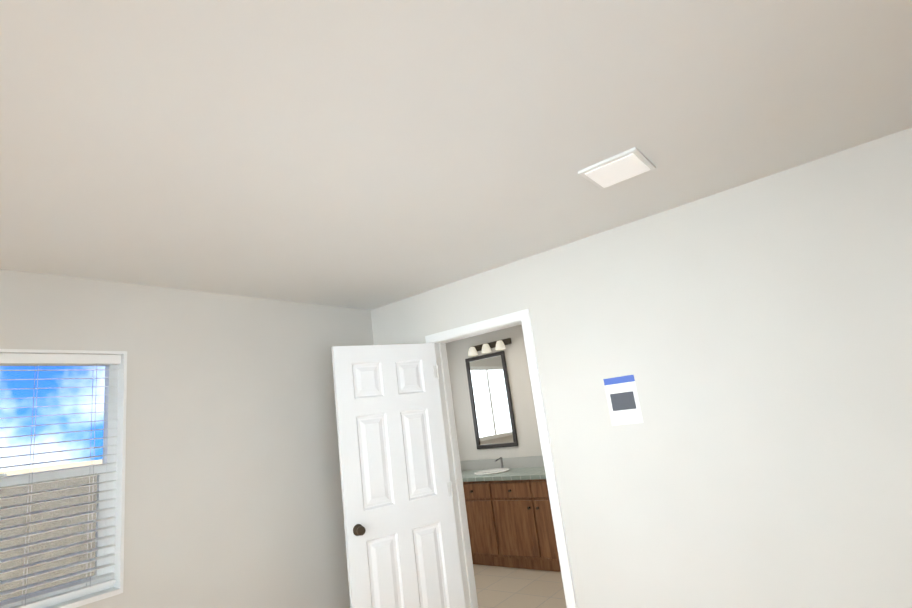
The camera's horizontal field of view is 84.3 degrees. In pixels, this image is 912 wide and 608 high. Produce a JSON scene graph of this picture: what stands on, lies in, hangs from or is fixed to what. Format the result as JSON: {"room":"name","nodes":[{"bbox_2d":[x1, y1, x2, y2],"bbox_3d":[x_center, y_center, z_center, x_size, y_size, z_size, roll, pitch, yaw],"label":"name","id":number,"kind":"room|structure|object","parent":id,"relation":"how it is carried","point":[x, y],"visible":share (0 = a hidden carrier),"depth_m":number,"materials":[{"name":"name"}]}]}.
{"room":"bedroom","nodes":[
{"label":"bedroom","id":0,"kind":"room"},
{"bbox_2d":[0,269,373,607],"bbox_3d":[-2.832,0.914,1.157,0.150,2.440,7.383,-17,-16,36],"label":"wall","id":1,"kind":"structure","parent":0,"point":[233,493],"depth_m":2.94,"materials":[{"name":"paint"}]},
{"bbox_2d":[0,349,126,607],"bbox_3d":[-2.031,0.795,2.233,0.152,1.180,0.950,-17,-16,36],"label":"window","id":2,"kind":"structure","parent":1,"relation":"in","point":[104,580],"depth_m":2.42,"materials":[{"name":"white"}]},
{"bbox_2d":[0,0,911,309],"bbox_3d":[0.737,-0.652,2.030,7.610,0.130,12.890,-17,-16,36],"label":"ceiling","id":3,"kind":"structure","parent":0,"point":[364,154],"depth_m":1.67,"materials":[{"name":"paint"}]},
{"bbox_2d":[578,147,655,189],"bbox_3d":[0.691,-0.573,2.157,0.250,0.017,0.250,-17,-16,36],"label":"recessed light","id":4,"kind":"object","parent":3,"relation":"in","point":[621,167],"visible":0.94,"depth_m":2.13,"materials":[{"name":"white plastic"}]},
{"bbox_2d":[446,324,542,460],"bbox_3d":[1.035,1.386,5.477,3.040,2.440,0.120,-17,-16,36],"label":"wall","id":5,"kind":"structure","parent":0,"point":[527,430],"depth_m":5.85,"materials":[{"name":"paint"}]},
{"bbox_2d":[468,338,511,355],"bbox_3d":[0.364,0.513,5.938,0.600,0.120,0.160,-17,-16,36],"label":"sconce","id":6,"kind":"object","parent":5,"relation":"attached to","point":[487,347],"visible":1,"depth_m":5.89,"materials":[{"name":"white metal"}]},
{"bbox_2d":[465,351,517,448],"bbox_3d":[0.406,1.133,5.916,0.570,1.080,0.025,-17,-16,36],"label":"bathroom mirror","id":7,"kind":"object","parent":5,"relation":"attached to","point":[491,404],"visible":1,"depth_m":5.91,"materials":[{"name":"grey mirror"}]},
{"bbox_2d":[460,456,543,471],"bbox_3d":[0.880,1.707,5.460,2.410,0.110,0.020,-17,-16,36],"label":"backsplash","id":8,"kind":"structure","parent":5,"relation":"attached to","point":[532,461],"depth_m":5.66,"materials":[{"name":"grey stone"}]},
{"bbox_2d":[473,564,566,607],"bbox_3d":[1.179,2.291,3.851,4.760,0.060,2.297,-17,-16,36],"label":"floor","id":9,"kind":"structure","parent":0,"point":[502,587],"depth_m":4.35,"materials":[{"name":"tile"}]},
{"bbox_2d":[463,476,560,571],"bbox_3d":[0.752,2.175,5.125,2.390,0.830,0.612,-17,-16,36],"label":"bathroom vanity","id":10,"kind":"object","parent":9,"relation":"on","point":[509,513],"depth_m":4.94,"materials":[{"name":"brown wood"}]},
{"bbox_2d":[462,468,545,479],"bbox_3d":[0.705,1.752,5.215,2.410,0.040,0.610,-17,-16,36],"label":"countertop","id":11,"kind":"structure","parent":10,"relation":"on","point":[473,473],"depth_m":5.23,"materials":[{"name":"grey stone"}]},
{"bbox_2d":[371,128,911,607],"bbox_3d":[0.880,0.816,2.868,3.608,2.440,0.120,-17,-16,36],"label":"wall","id":12,"kind":"structure","parent":0,"point":[755,336],"depth_m":2.45,"materials":[{"name":"paint"}]},
{"bbox_2d":[331,343,464,607],"bbox_3d":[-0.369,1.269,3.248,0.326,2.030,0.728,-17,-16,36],"label":"bathroom door","id":13,"kind":"structure","parent":12,"relation":"in","point":[402,550],"depth_m":3.25,"materials":[{"name":"white wood"}]},
{"bbox_2d":[425,309,576,607],"bbox_3d":[0.295,1.161,3.296,0.884,2.107,0.156,-17,-16,36],"label":"door frame","id":14,"kind":"structure","parent":12,"relation":"attached to","point":[439,340],"depth_m":3.38,"materials":[{"name":"white wood"}]},
{"bbox_2d":[603,374,642,425],"bbox_3d":[0.924,0.534,2.789,0.175,0.260,0.002,-17,-16,36],"label":"notice sign","id":15,"kind":"object","parent":12,"relation":"attached to","point":[623,400],"visible":1,"depth_m":2.79,"materials":[{"name":"paper"}]},
{"label":"outside","id":16,"kind":"structure","parent":0,"visible":0},
{"label":"ground","id":17,"kind":"structure","parent":16,"visible":0},
{"bbox_2d":[0,459,102,600],"bbox_3d":[-5.524,2.947,5.681,0.300,2.070,70.400,-17,-16,36],"label":"fence","id":18,"kind":"object","parent":17,"relation":"on","point":[43,468],"depth_m":6.22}
]}

